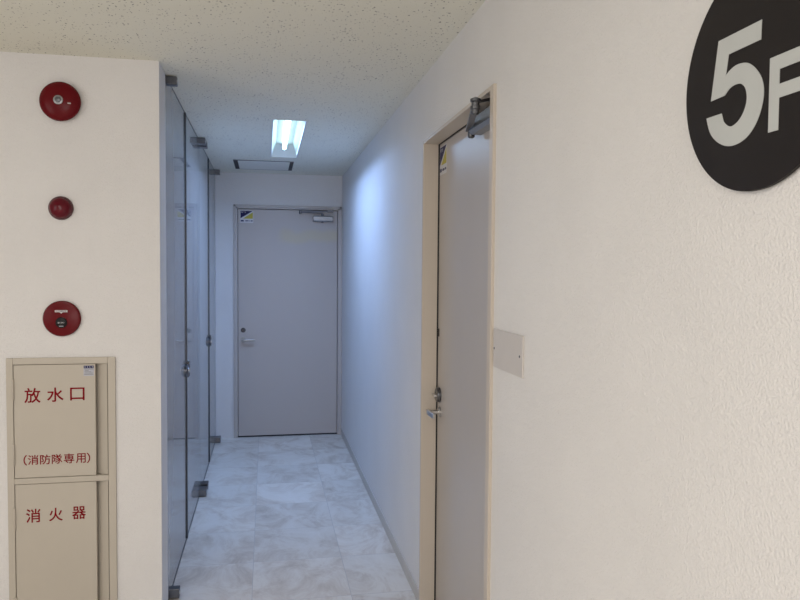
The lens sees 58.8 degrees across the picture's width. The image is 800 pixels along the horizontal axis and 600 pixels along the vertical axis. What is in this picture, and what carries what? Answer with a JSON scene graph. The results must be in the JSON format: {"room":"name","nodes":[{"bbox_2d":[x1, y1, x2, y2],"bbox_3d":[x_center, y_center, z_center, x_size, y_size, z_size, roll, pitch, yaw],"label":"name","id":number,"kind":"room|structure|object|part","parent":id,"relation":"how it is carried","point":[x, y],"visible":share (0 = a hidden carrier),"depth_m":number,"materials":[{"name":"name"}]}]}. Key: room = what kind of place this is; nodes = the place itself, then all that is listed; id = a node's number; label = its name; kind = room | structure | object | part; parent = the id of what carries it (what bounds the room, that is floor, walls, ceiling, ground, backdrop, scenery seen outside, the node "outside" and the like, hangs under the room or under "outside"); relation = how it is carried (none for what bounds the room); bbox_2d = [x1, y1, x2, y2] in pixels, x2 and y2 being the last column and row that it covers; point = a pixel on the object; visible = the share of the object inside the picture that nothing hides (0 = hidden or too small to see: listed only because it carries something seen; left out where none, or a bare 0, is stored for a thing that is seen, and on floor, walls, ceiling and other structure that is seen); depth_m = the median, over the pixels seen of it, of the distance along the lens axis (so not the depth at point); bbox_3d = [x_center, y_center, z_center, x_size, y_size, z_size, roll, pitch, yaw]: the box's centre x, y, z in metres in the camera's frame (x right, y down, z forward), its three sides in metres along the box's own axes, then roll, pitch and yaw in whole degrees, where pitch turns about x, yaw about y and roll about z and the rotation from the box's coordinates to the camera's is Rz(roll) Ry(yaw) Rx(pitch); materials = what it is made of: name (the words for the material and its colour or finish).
{"room":"office building corridor","nodes":[
{"label":"office building corridor","id":0,"kind":"room"},
{"bbox_2d":[0,52,167,599],"bbox_3d":[-2.254,0.196,2.923,2.455,2.426,0.194,0,2,-11],"label":"wall","id":1,"kind":"structure","parent":0,"point":[107,259],"depth_m":2.99,"materials":[{"name":"paint"}]},
{"bbox_2d":[39,82,80,120],"bbox_3d":[-1.397,-0.817,2.913,0.161,0.161,0.058,0,2,-11],"label":"bell","id":2,"kind":"object","parent":1,"relation":"attached to","point":[59,101],"visible":1,"depth_m":2.90,"materials":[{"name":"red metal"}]},
{"bbox_2d":[48,196,73,219],"bbox_3d":[-1.407,-0.382,2.937,0.099,0.099,0.045,0,2,-11],"label":"lamp","id":3,"kind":"object","parent":1,"relation":"attached to","point":[59,207],"visible":1,"depth_m":2.93,"materials":[{"name":"red plastic"}]},
{"bbox_2d":[6,357,117,599],"bbox_3d":[-1.433,0.825,3.046,0.428,1.172,0.116,0,2,-11],"label":"cabinet","id":4,"kind":"object","parent":1,"relation":"attached to","point":[61,411],"visible":1,"depth_m":3.00,"materials":[{"name":"metal"}]},
{"bbox_3d":[-1.449,0.507,2.991,0.319,0.474,0.020,0,2,-11],"label":"cabinet door","id":5,"kind":"part","parent":4,"relation":"part of","materials":[{"name":"paint"}]},
{"bbox_3d":[-1.453,1.054,3.013,0.319,0.566,0.020,0,2,-11],"label":"cabinet door","id":6,"kind":"part","parent":4,"relation":"part of","materials":[{"name":"paint"}]},
{"bbox_3d":[-1.278,0.506,3.036,0.068,0.476,0.007,1,2,16],"label":"finger pull","id":7,"kind":"part","parent":4,"relation":"part of","materials":[{"name":"paint"}]},
{"bbox_3d":[-1.282,1.054,3.058,0.068,0.568,0.007,1,2,16],"label":"finger pull","id":8,"kind":"part","parent":4,"relation":"part of","materials":[{"name":"paint"}]},
{"bbox_2d":[43,301,80,335],"bbox_3d":[-1.413,0.078,2.966,0.149,0.149,0.023,0,2,-11],"label":"button","id":9,"kind":"object","parent":1,"relation":"attached to","point":[60,318],"visible":1,"depth_m":2.96,"materials":[{"name":"red plastic"}]},
{"bbox_2d":[165,75,189,599],"bbox_3d":[-1.124,0.176,3.644,0.065,2.425,0.794,0,2,-11],"label":"door","id":10,"kind":"structure","parent":1,"relation":"in","point":[178,370],"depth_m":3.58,"materials":[{"name":"clear glass"}]},
{"bbox_2d":[0,0,484,175],"bbox_3d":[-1.067,-0.944,-0.138,3.851,0.120,13.402,0,2,-11],"label":"ceiling","id":11,"kind":"structure","parent":0,"point":[344,68],"depth_m":2.87,"materials":[{"name":"white paint"}]},
{"bbox_2d":[233,160,293,170],"bbox_3d":[-1.144,-1.130,5.965,0.480,0.006,0.500,0,2,-11],"label":"ceiling hatch","id":12,"kind":"object","parent":11,"relation":"attached to","point":[239,164],"visible":1,"depth_m":5.95,"materials":[{"name":"paint"}]},
{"bbox_2d":[270,119,307,157],"bbox_3d":[-0.774,-1.143,4.842,0.209,0.123,1.398,0,2,-11],"label":"ceiling light","id":13,"kind":"object","parent":11,"relation":"attached to","point":[286,135],"visible":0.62,"depth_m":5.00,"materials":[{"name":"white paint"}]},
{"bbox_2d":[216,172,341,437],"bbox_3d":[-1.232,0.054,6.622,1.366,2.426,0.150,0,2,-11],"label":"wall","id":14,"kind":"structure","parent":0,"point":[231,188],"depth_m":6.49,"materials":[{"name":"paint"}]},
{"bbox_2d":[209,160,220,458],"bbox_3d":[-1.573,0.076,6.023,0.065,2.425,0.738,0,2,-11],"label":"door","id":15,"kind":"structure","parent":14,"relation":"in","point":[214,439],"depth_m":6.05,"materials":[{"name":"clear glass"}]},
{"bbox_3d":[-1.596,0.074,6.019,0.010,2.416,0.732,0,2,-11],"label":"glass pane","id":16,"kind":"part","parent":15,"relation":"part of","materials":[{"name":"clear glass"}]},
{"bbox_2d":[215,175,215,377],"bbox_3d":[-1.725,0.058,6.414,0.119,2.426,0.075,0,2,-11],"label":"trim","id":17,"kind":"structure","parent":14,"relation":"attached to","point":[215,175],"depth_m":6.40,"materials":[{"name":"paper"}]},
{"bbox_2d":[233,204,341,437],"bbox_3d":[-1.042,0.199,6.614,0.986,2.139,0.187,0,2,-11],"label":"door","id":18,"kind":"structure","parent":14,"relation":"in","point":[288,259],"depth_m":6.59,"materials":[{"name":"grey paint"}]},
{"bbox_3d":[-1.383,0.367,6.481,0.119,0.024,0.018,0,2,-11],"label":"lever","id":19,"kind":"part","parent":18,"relation":"part of","materials":[{"name":"silver metal"}]},
{"bbox_2d":[169,434,415,599],"bbox_3d":[-1.087,1.569,-0.036,3.851,0.060,13.402,0,2,-11],"label":"floor","id":20,"kind":"structure","parent":0,"point":[293,517],"depth_m":4.21,"materials":[{"name":"tile"}]},
{"bbox_2d":[186,115,207,533],"bbox_3d":[-1.278,0.141,4.462,0.065,2.425,0.864,0,2,-11],"label":"door","id":21,"kind":"structure","parent":20,"relation":"on","point":[195,490],"depth_m":4.40,"materials":[{"name":"clear glass"}]},
{"bbox_3d":[-1.302,0.140,4.457,0.010,2.416,0.858,0,2,-11],"label":"glass pane","id":22,"kind":"part","parent":21,"relation":"part of","materials":[{"name":"clear glass"}]},
{"bbox_2d":[199,141,211,488],"bbox_3d":[-1.432,0.107,5.273,0.065,2.425,0.782,0,2,-11],"label":"door","id":23,"kind":"structure","parent":20,"relation":"on","point":[205,339],"depth_m":5.26,"materials":[{"name":"clear glass"}]},
{"bbox_2d":[341,0,799,599],"bbox_3d":[0.732,0.325,0.306,0.150,2.426,13.302,0,2,-11],"label":"wall","id":24,"kind":"structure","parent":0,"point":[647,444],"depth_m":1.49,"materials":[{"name":"paint"}]},
{"bbox_2d":[341,428,418,599],"bbox_3d":[-0.233,1.310,4.997,0.006,0.062,3.513,0,2,-11],"label":"baseboard","id":25,"kind":"structure","parent":24,"relation":"attached to","point":[396,549],"depth_m":4.17,"materials":[{"name":"plastic"}]},
{"bbox_2d":[419,83,496,599],"bbox_3d":[0.240,0.372,2.742,0.213,2.127,1.009,0,2,-11],"label":"door","id":26,"kind":"structure","parent":24,"relation":"in","point":[459,158],"depth_m":2.88,"materials":[{"name":"paint"}]},
{"bbox_3d":[0.136,0.503,3.129,0.018,0.024,0.119,0,2,-11],"label":"lever","id":27,"kind":"part","parent":26,"relation":"part of","materials":[{"name":"metal"}]},
{"bbox_3d":[0.174,0.501,3.183,0.008,0.048,0.048,0,2,-11],"label":"lever handle","id":28,"kind":"part","parent":26,"relation":"part of","materials":[{"name":"metal"}]},
{"bbox_3d":[0.245,-0.617,2.425,0.022,0.022,0.329,1,2,2],"label":"closer arm","id":29,"kind":"part","parent":26,"relation":"part of","materials":[{"name":"metal"}]},
{"bbox_3d":[0.282,-0.641,2.278,0.097,0.032,0.027,0,2,-20],"label":"closer arm","id":30,"kind":"part","parent":26,"relation":"part of","materials":[{"name":"metal"}]},
{"bbox_2d":[493,328,523,378],"bbox_3d":[0.316,0.153,2.088,0.006,0.118,0.257,0,2,-11],"label":"wall plate","id":31,"kind":"object","parent":24,"relation":"attached to","point":[508,347],"visible":1,"depth_m":2.07,"materials":[{"name":"beige plastic"}]},
{"bbox_2d":[686,0,799,191],"bbox_3d":[0.515,-0.330,1.022,0.010,0.344,0.344,0,2,-11],"label":"sign","id":32,"kind":"object","parent":24,"relation":"attached to","point":[743,95],"visible":1,"depth_m":1.04,"materials":[{"name":"black plastic"}]}
]}

